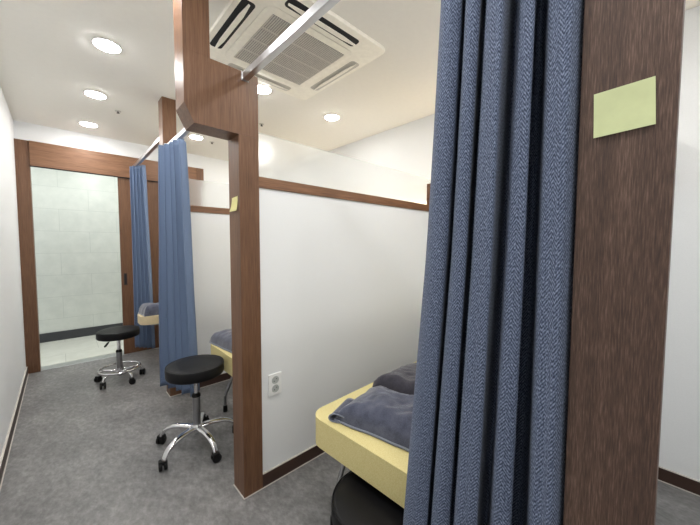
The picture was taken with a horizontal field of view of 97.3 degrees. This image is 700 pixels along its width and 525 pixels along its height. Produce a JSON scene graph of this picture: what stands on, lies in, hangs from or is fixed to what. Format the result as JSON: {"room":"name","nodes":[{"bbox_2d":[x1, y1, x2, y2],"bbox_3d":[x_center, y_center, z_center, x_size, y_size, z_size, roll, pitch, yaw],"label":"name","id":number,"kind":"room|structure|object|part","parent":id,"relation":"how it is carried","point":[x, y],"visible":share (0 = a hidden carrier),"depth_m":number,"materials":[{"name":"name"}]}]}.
{"room":"clinic treatment room","nodes":[
{"label":"clinic treatment room","id":0,"kind":"room"},
{"bbox_2d":[0,87,25,456],"bbox_3d":[-1.175,-0.006,0.766,0.100,2.424,5.925,-3,4,-43],"label":"wall","id":1,"kind":"structure","parent":0,"point":[12,339],"depth_m":2.29,"materials":[{"name":"white paint"}]},
{"bbox_2d":[0,367,28,490],"bbox_3d":[-1.124,1.169,0.853,0.012,0.070,5.885,-3,4,-43],"label":"baseboard","id":2,"kind":"structure","parent":1,"relation":"attached to","point":[5,456],"depth_m":2.00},
{"bbox_2d":[14,138,40,373],"bbox_3d":[-3.154,-0.041,3.012,0.104,2.246,0.144,-3,4,-43],"label":"trim","id":3,"kind":"structure","parent":1,"relation":"attached to","point":[21,147],"depth_m":2.96,"materials":[{"name":"brown wood"}]},
{"bbox_2d":[31,167,122,333],"bbox_3d":[-3.694,-0.246,4.220,4.800,2.524,0.100,-3,4,-43],"label":"wall","id":4,"kind":"structure","parent":0,"point":[76,215],"depth_m":4.16,"materials":[{"name":"stone"}]},
{"bbox_2d":[39,323,122,342],"bbox_3d":[-3.657,0.959,4.242,4.800,0.115,0.015,-3,4,-43],"label":"baseboard","id":5,"kind":"structure","parent":4,"relation":"attached to","point":[60,335],"depth_m":4.15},
{"bbox_2d":[13,120,228,183],"bbox_3d":[-2.201,-0.177,3.930,2.941,2.424,0.100,-3,4,-43],"label":"wall","id":6,"kind":"structure","parent":0,"point":[215,170],"depth_m":3.35,"materials":[{"name":"white paint"}]},
{"bbox_2d":[41,348,156,370],"bbox_3d":[-2.707,1.056,3.500,1.136,0.006,0.135,-3,4,-43],"label":"trim","id":7,"kind":"structure","parent":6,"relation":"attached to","point":[64,364],"depth_m":3.31,"materials":[{"name":"metal"}]},
{"bbox_2d":[29,140,196,181],"bbox_3d":[-2.530,-1.071,3.463,1.491,0.234,0.058,-3,4,-43],"label":"trim","id":8,"kind":"structure","parent":6,"relation":"attached to","point":[41,154],"depth_m":3.22,"materials":[{"name":"brown wood"}]},
{"bbox_2d":[117,177,158,353],"bbox_3d":[-2.268,0.034,3.783,0.882,2.002,0.033,-3,4,-43],"label":"door","id":9,"kind":"structure","parent":6,"relation":"in","point":[124,203],"depth_m":3.54,"materials":[{"name":"brown wood"}]},
{"bbox_2d":[196,168,203,180],"bbox_3d":[-1.954,-1.098,4.001,0.084,0.234,0.060,-3,4,-43],"label":"trim","id":10,"kind":"structure","parent":6,"relation":"attached to","point":[200,173],"depth_m":3.98,"materials":[{"name":"brown wood"}]},
{"bbox_2d":[191,212,231,373],"bbox_3d":[-0.875,0.311,3.166,1.590,1.537,0.100,-3,4,-43],"label":"wall","id":11,"kind":"structure","parent":0,"point":[210,231],"depth_m":2.75,"materials":[{"name":"white paint"}]},
{"bbox_2d":[190,205,229,214],"bbox_3d":[-0.887,-0.482,3.111,1.552,0.054,0.116,-3,4,-43],"label":"trim","id":12,"kind":"structure","parent":11,"relation":"on","point":[202,209],"depth_m":2.71,"materials":[{"name":"brown wood"}]},
{"bbox_2d":[189,179,228,207],"bbox_3d":[-0.819,-0.628,3.167,1.736,0.231,0.008,-3,4,-43],"label":"glass panel","id":13,"kind":"object","parent":12,"relation":"on","point":[202,193],"visible":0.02,"depth_m":2.75,"materials":[{"name":"white"}]},
{"bbox_2d":[200,373,230,387],"bbox_3d":[-0.881,1.045,3.201,1.578,0.069,0.124,-3,4,-43],"label":"baseboard","id":14,"kind":"structure","parent":11,"relation":"attached to","point":[225,376],"depth_m":2.81,"materials":[{"name":"brown wood"}]},
{"bbox_2d":[259,188,428,472],"bbox_3d":[0.090,0.368,2.139,1.590,1.537,0.100,-3,4,-43],"label":"wall","id":15,"kind":"structure","parent":0,"point":[342,281],"depth_m":1.85,"materials":[{"name":"white paint"}]},
{"bbox_2d":[268,371,281,396],"bbox_3d":[-0.395,0.640,1.622,0.075,0.114,0.012,-3,4,-43],"label":"wall outlet","id":16,"kind":"object","parent":15,"relation":"attached to","point":[274,380],"visible":1,"depth_m":1.62,"materials":[{"name":"white plastic"}]},
{"bbox_2d":[272,384,278,391],"bbox_3d":[-0.392,0.663,1.621,0.041,0.041,0.005,-3,4,-43],"label":"socket","id":17,"kind":"object","parent":16,"relation":"attached to","point":[275,387],"depth_m":1.62,"materials":[{"name":"white plastic"}]},
{"bbox_2d":[272,376,278,383],"bbox_3d":[-0.392,0.617,1.618,0.041,0.041,0.005,-3,4,-43],"label":"socket","id":18,"kind":"object","parent":16,"relation":"attached to","point":[275,379],"depth_m":1.62,"materials":[{"name":"white plastic"}]},
{"bbox_2d":[263,444,325,487],"bbox_3d":[0.084,1.102,2.174,1.578,0.069,0.124,-3,4,-43],"label":"baseboard","id":19,"kind":"structure","parent":15,"relation":"attached to","point":[271,476],"depth_m":1.70,"materials":[{"name":"brown wood"}]},
{"bbox_2d":[259,176,428,211],"bbox_3d":[0.078,-0.425,2.084,1.552,0.054,0.116,-3,4,-43],"label":"trim","id":20,"kind":"structure","parent":15,"relation":"on","point":[267,183],"depth_m":1.84,"materials":[{"name":"brown wood"}]},
{"bbox_2d":[258,133,430,204],"bbox_3d":[0.146,-0.571,2.140,1.736,0.231,0.008,-3,4,-43],"label":"glass panel","id":21,"kind":"object","parent":20,"relation":"on","point":[280,159],"visible":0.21,"depth_m":1.90,"materials":[{"name":"white"}]},
{"bbox_2d":[0,335,699,524],"bbox_3d":[-1.247,1.209,1.684,4.800,0.100,7.260,-3,4,-43],"label":"floor","id":22,"kind":"structure","parent":0,"point":[81,453],"depth_m":1.75,"materials":[{"name":"grey plastic"}]},
{"bbox_2d":[94,325,145,389],"bbox_3d":[-2.132,0.853,2.863,0.388,0.481,0.389,-3,4,-43],"label":"stool","id":23,"kind":"object","parent":22,"relation":"on","point":[117,333],"visible":1,"depth_m":2.80,"materials":[{"name":"black leather"}]},
{"bbox_3d":[-2.234,1.015,2.836,0.167,0.062,0.021,-1,3,-12],"label":"arm","id":24,"kind":"part","parent":23,"relation":"part of","materials":[{"name":"silver metal"}]},
{"bbox_3d":[-2.145,1.020,2.756,0.021,0.062,0.167,0,3,6],"label":"arm","id":25,"kind":"part","parent":23,"relation":"part of","materials":[{"name":"silver metal"}]},
{"bbox_3d":[-2.133,0.648,2.838,0.324,0.069,0.324,-3,4,-43],"label":"seat","id":26,"kind":"part","parent":23,"relation":"part of","materials":[{"name":"black leather"}]},
{"bbox_3d":[-2.134,0.764,2.844,0.025,0.140,0.025,-3,4,-43],"label":"gas rod","id":27,"kind":"part","parent":23,"relation":"part of","materials":[{"name":"silver metal"}]},
{"bbox_3d":[-2.041,1.017,2.817,0.167,0.062,0.021,1,3,24],"label":"arm","id":28,"kind":"part","parent":23,"relation":"part of","materials":[{"name":"silver metal"}]},
{"bbox_3d":[-2.066,1.011,2.934,0.021,0.062,0.167,3,4,42],"label":"arm","id":29,"kind":"part","parent":23,"relation":"part of","materials":[{"name":"silver metal"}]},
{"bbox_2d":[137,314,158,325],"bbox_3d":[-1.411,0.786,3.597,1.695,0.540,0.625,-3,4,-43],"label":"bed","id":30,"kind":"object","parent":22,"relation":"on","point":[148,320],"visible":0.1,"depth_m":3.10,"materials":[{"name":"yellow leather"}]},
{"bbox_2d":[138,302,158,316],"bbox_3d":[-2.063,0.478,3.227,0.236,0.112,0.237,-3,4,-43],"label":"towel","id":31,"kind":"object","parent":30,"relation":"on","point":[146,309],"visible":0.74,"depth_m":3.15,"materials":[{"name":"fabric"}]},
{"bbox_2d":[158,96,181,396],"bbox_3d":[-1.490,-0.102,2.562,0.104,2.424,0.129,-3,4,-43],"label":"wooden post","id":32,"kind":"object","parent":22,"relation":"on","point":[166,107],"visible":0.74,"depth_m":2.47,"materials":[{"name":"brown wood"}]},
{"bbox_2d":[132,137,158,166],"bbox_3d":[-2.002,-1.052,3.018,0.036,0.040,1.314,-3,4,-43],"label":"curtain rod","id":33,"kind":"object","parent":32,"relation":"attached to","point":[155,144],"visible":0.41,"depth_m":2.91,"materials":[{"name":"metal"}]},
{"bbox_2d":[130,164,154,348],"bbox_3d":[-2.302,-0.053,3.411,0.251,2.011,0.117,1,3,22],"label":"curtain","id":34,"kind":"object","parent":33,"relation":"hanging from","point":[141,253],"visible":0.9,"depth_m":3.38,"materials":[{"name":"blue fabric"}]},
{"bbox_2d":[156,354,232,471],"bbox_3d":[-0.944,0.884,1.925,0.494,0.525,0.491,-3,4,-43],"label":"stool","id":35,"kind":"object","parent":22,"relation":"on","point":[195,369],"visible":0.93,"depth_m":1.86,"materials":[{"name":"black leather"}]},
{"bbox_3d":[-1.088,1.054,1.937,0.221,0.087,0.048,0,3,2],"label":"arm","id":36,"kind":"part","parent":35,"relation":"part of","materials":[{"name":"silver metal"}]},
{"bbox_3d":[-1.003,1.060,1.811,0.048,0.087,0.221,1,3,20],"label":"arm","id":37,"kind":"part","parent":35,"relation":"part of","materials":[{"name":"silver metal"}]},
{"bbox_3d":[-0.958,0.656,1.911,0.330,0.069,0.330,-3,4,-43],"label":"seat","id":38,"kind":"part","parent":35,"relation":"part of","materials":[{"name":"black leather"}]},
{"bbox_3d":[-0.958,0.773,1.917,0.025,0.140,0.025,-3,4,-43],"label":"gas rod","id":39,"kind":"part","parent":35,"relation":"part of","materials":[{"name":"silver metal"}]},
{"bbox_3d":[-0.994,1.048,2.056,0.048,0.087,0.221,-1,3,-16],"label":"arm","id":40,"kind":"part","parent":35,"relation":"part of","materials":[{"name":"silver metal"}]},
{"bbox_3d":[-0.859,1.059,1.850,0.221,0.087,0.048,3,4,39],"label":"arm","id":41,"kind":"part","parent":35,"relation":"part of","materials":[{"name":"silver metal"}]},
{"bbox_3d":[-0.851,1.051,2.004,0.221,0.087,0.048,-2,4,-34],"label":"arm","id":42,"kind":"part","parent":35,"relation":"part of","materials":[{"name":"silver metal"}]},
{"bbox_2d":[173,0,263,499],"bbox_3d":[-0.606,-0.041,1.459,0.328,2.424,0.129,-3,4,-43],"label":"wooden post","id":43,"kind":"object","parent":22,"relation":"on","point":[212,98],"visible":1,"depth_m":1.47,"materials":[{"name":"brown wood"}]},
{"bbox_2d":[168,128,189,143],"bbox_3d":[-1.016,-0.897,1.997,0.036,0.040,1.286,-3,4,-43],"label":"curtain rod","id":44,"kind":"object","parent":43,"relation":"attached to","point":[183,132],"visible":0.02,"depth_m":2.16,"materials":[{"name":"metal"}]},
{"bbox_2d":[158,137,199,396],"bbox_3d":[-1.307,0.034,2.321,0.452,1.868,0.136,2,4,32],"label":"curtain","id":45,"kind":"object","parent":44,"relation":"hanging from","point":[177,315],"visible":0.91,"depth_m":2.29,"materials":[{"name":"blue fabric"}]},
{"bbox_2d":[229,196,237,211],"bbox_3d":[-0.562,-0.282,1.485,0.012,0.070,0.072,-3,4,-43],"label":"sticky note","id":46,"kind":"object","parent":43,"relation":"attached to","point":[235,199],"visible":1,"depth_m":1.48,"materials":[{"name":"yellow paper"}]},
{"bbox_2d":[241,0,340,82],"bbox_3d":[-0.047,-0.840,0.966,0.036,0.040,1.300,-3,4,-43],"label":"curtain rod","id":47,"kind":"object","parent":43,"relation":"attached to","point":[319,8],"visible":1,"depth_m":1.14,"materials":[{"name":"metal"}]},
{"bbox_2d":[403,0,584,524],"bbox_3d":[0.284,0.125,0.701,0.184,1.866,0.382,-3,4,-43],"label":"curtain","id":48,"kind":"object","parent":47,"relation":"hanging from","point":[488,436],"visible":0.98,"depth_m":0.62,"materials":[{"name":"blue fabric"}]},
{"bbox_2d":[211,344,232,411],"bbox_3d":[-0.300,0.844,2.569,1.484,0.540,0.602,-3,4,-43],"label":"bed","id":49,"kind":"object","parent":22,"relation":"on","point":[227,356],"visible":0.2,"depth_m":2.09,"materials":[{"name":"yellow leather"}]},
{"bbox_2d":[209,329,231,352],"bbox_3d":[-0.769,0.536,2.216,0.334,0.108,0.444,-3,4,-43],"label":"towel","id":50,"kind":"object","parent":49,"relation":"on","point":[222,339],"visible":0.35,"depth_m":2.16,"materials":[{"name":"fabric"}]},
{"bbox_3d":[-0.299,0.634,2.558,1.484,0.119,0.602,-3,4,-43],"label":"mattress","id":51,"kind":"part","parent":49,"relation":"part of","materials":[{"name":"yellow leather"}]},
{"bbox_3d":[-0.895,0.916,2.362,0.151,0.395,0.022,-3,4,-43],"label":"leg","id":52,"kind":"part","parent":49,"relation":"part of","materials":[{"name":"grey metal"}]},
{"bbox_2d":[316,361,416,524],"bbox_3d":[0.580,0.896,1.626,0.653,0.540,1.492,3,4,45],"label":"bed","id":53,"kind":"object","parent":22,"relation":"on","point":[383,465],"visible":0.14,"depth_m":1.11,"materials":[{"name":"yellow plastic"}]},
{"bbox_3d":[-0.027,0.969,1.412,0.022,0.395,0.151,3,4,45],"label":"leg","id":54,"kind":"part","parent":53,"relation":"part of","materials":[{"name":"grey metal"}]},
{"bbox_2d":[328,386,413,451],"bbox_3d":[0.224,0.593,1.197,0.590,0.110,0.303,2,4,31],"label":"towel","id":55,"kind":"object","parent":53,"relation":"on","point":[382,413],"visible":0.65,"depth_m":1.18,"materials":[{"name":"fabric"}]},
{"bbox_2d":[372,362,416,394],"bbox_3d":[0.525,0.579,1.505,0.658,0.106,0.586,-3,4,-43],"label":"blanket","id":56,"kind":"object","parent":53,"relation":"on","point":[401,379],"visible":0.16,"depth_m":1.47,"materials":[{"name":"grey fabric"}]},
{"bbox_2d":[331,471,403,524],"bbox_3d":[0.101,1.002,1.057,0.495,0.386,0.496,-3,4,-43],"label":"stool","id":57,"kind":"object","parent":22,"relation":"on","point":[355,501],"visible":0.46,"depth_m":1.03,"materials":[{"name":"black leather"}]},
{"bbox_2d":[563,0,685,524],"bbox_3d":[0.446,0.012,0.503,0.104,2.424,0.116,-3,4,-43],"label":"wooden post","id":58,"kind":"object","parent":22,"relation":"on","point":[626,179],"visible":1,"depth_m":0.47,"materials":[{"name":"brown wood"}]},
{"bbox_2d":[593,76,655,137],"bbox_3d":[0.407,-0.229,0.459,0.004,0.071,0.072,-3,4,-43],"label":"sticky note","id":59,"kind":"object","parent":58,"relation":"attached to","point":[630,106],"visible":1,"depth_m":0.46,"materials":[{"name":"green paper"}]},
{"bbox_2d":[0,0,699,160],"bbox_3d":[-0.171,-1.317,1.706,2.941,0.100,6.025,-3,4,-43],"label":"ceiling","id":60,"kind":"structure","parent":0,"point":[48,56],"depth_m":2.10,"materials":[{"name":"white paint"}]},
{"bbox_2d":[78,121,97,127],"bbox_3d":[-2.534,-1.335,2.987,0.148,0.014,0.148,-3,4,-43],"label":"recessed light","id":61,"kind":"object","parent":60,"relation":"in","point":[84,123],"visible":1,"depth_m":2.96,"materials":[{"name":"white plastic"}]},
{"bbox_2d":[80,122,96,126],"bbox_3d":[-2.534,-1.334,2.987,0.126,0.013,0.126,-3,4,-43],"label":"diffuser","id":62,"kind":"object","parent":61,"relation":"attached to","point":[88,124],"depth_m":2.96,"materials":[{"name":"white plastic"}]},
{"bbox_2d":[83,89,107,98],"bbox_3d":[-1.979,-1.302,2.397,0.148,0.014,0.148,-3,4,-43],"label":"recessed light","id":63,"kind":"object","parent":60,"relation":"in","point":[92,93],"visible":1,"depth_m":2.38,"materials":[{"name":"white plastic"}]},
{"bbox_2d":[85,91,105,98],"bbox_3d":[-1.979,-1.302,2.397,0.126,0.013,0.126,-3,4,-43],"label":"diffuser","id":64,"kind":"object","parent":63,"relation":"attached to","point":[94,94],"depth_m":2.38,"materials":[{"name":"white plastic"}]},
{"bbox_2d":[91,37,122,53],"bbox_3d":[-1.427,-1.269,1.809,0.148,0.014,0.148,-3,4,-43],"label":"recessed light","id":65,"kind":"object","parent":60,"relation":"in","point":[104,44],"visible":1,"depth_m":1.79,"materials":[{"name":"white plastic"}]},
{"bbox_2d":[93,39,119,52],"bbox_3d":[-1.427,-1.269,1.809,0.126,0.013,0.126,-3,4,-43],"label":"diffuser","id":66,"kind":"object","parent":65,"relation":"attached to","point":[107,45],"depth_m":1.80,"materials":[{"name":"white plastic"}]},
{"bbox_2d":[188,135,203,139],"bbox_3d":[-1.665,-1.351,3.332,0.148,0.014,0.148,-3,4,-43],"label":"recessed light","id":67,"kind":"object","parent":60,"relation":"in","point":[197,137],"visible":1,"depth_m":3.31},
{"bbox_2d":[258,84,271,93],"bbox_3d":[-0.660,-1.294,2.309,0.148,0.014,0.148,-3,4,-43],"label":"recessed light","id":68,"kind":"object","parent":60,"relation":"in","point":[262,89],"visible":0.67,"depth_m":2.30,"materials":[{"name":"white plastic"}]},
{"bbox_2d":[209,0,384,99],"bbox_3d":[-0.371,-1.258,1.861,0.824,0.036,0.850,-3,4,-43],"label":"air conditioner","id":69,"kind":"object","parent":60,"relation":"attached to","point":[332,48],"visible":0.81,"depth_m":1.77,"materials":[{"name":"beige plastic"}]},
{"bbox_2d":[210,0,254,48],"bbox_3d":[-0.628,-1.242,1.621,0.068,0.003,0.456,-3,4,-43],"label":"outlet","id":70,"kind":"object","parent":69,"relation":"attached to","point":[240,13],"depth_m":1.59,"materials":[{"name":"plastic"}]},
{"bbox_2d":[228,63,290,90],"bbox_3d":[-0.612,-1.268,2.118,0.456,0.003,0.068,-3,4,-43],"label":"outlet","id":71,"kind":"object","parent":69,"relation":"attached to","point":[262,78],"depth_m":2.15,"materials":[{"name":"beige plastic"}]},
{"bbox_2d":[225,6,351,87],"bbox_3d":[-0.371,-1.252,1.862,0.570,0.004,0.570,-3,4,-43],"label":"grille","id":72,"kind":"object","parent":69,"relation":"attached to","point":[314,54],"depth_m":1.81,"materials":[{"name":"beige plastic"}]},
{"bbox_2d":[285,0,358,45],"bbox_3d":[-0.130,-1.240,1.605,0.456,0.003,0.068,-3,4,-43],"label":"outlet","id":73,"kind":"object","parent":69,"relation":"attached to","point":[298,8],"depth_m":1.61,"materials":[{"name":"plastic"}]},
{"bbox_2d":[311,61,358,89],"bbox_3d":[-0.115,-1.266,2.102,0.068,0.003,0.456,-3,4,-43],"label":"outlet","id":74,"kind":"object","parent":69,"relation":"attached to","point":[348,67],"depth_m":2.08,"materials":[{"name":"beige plastic"}]},
{"bbox_2d":[324,114,339,120],"bbox_3d":[-0.164,-1.319,2.808,0.148,0.014,0.148,-3,4,-43],"label":"recessed light","id":75,"kind":"object","parent":60,"relation":"in","point":[331,117],"visible":1,"depth_m":2.79,"materials":[{"name":"white plastic"}]},
{"bbox_2d":[328,6,699,480],"bbox_3d":[0.842,-0.102,2.658,0.248,2.424,5.925,-3,4,-43],"label":"wall","id":76,"kind":"structure","parent":0,"point":[407,148],"depth_m":1.58,"materials":[{"name":"white paint"}]},
{"bbox_2d":[427,183,430,204],"bbox_3d":[1.139,-0.515,2.111,0.038,0.243,1.393,-3,4,-43],"label":"trim","id":77,"kind":"structure","parent":76,"relation":"attached to","point":[428,185],"depth_m":2.59,"materials":[{"name":"brown wood"}]},
{"bbox_2d":[658,466,699,496],"bbox_3d":[0.744,1.079,2.631,0.012,0.070,5.925,-3,4,-43],"label":"baseboard","id":78,"kind":"structure","parent":76,"relation":"attached to","point":[690,485],"depth_m":1.60,"materials":[{"name":"brown wood"}]}
]}

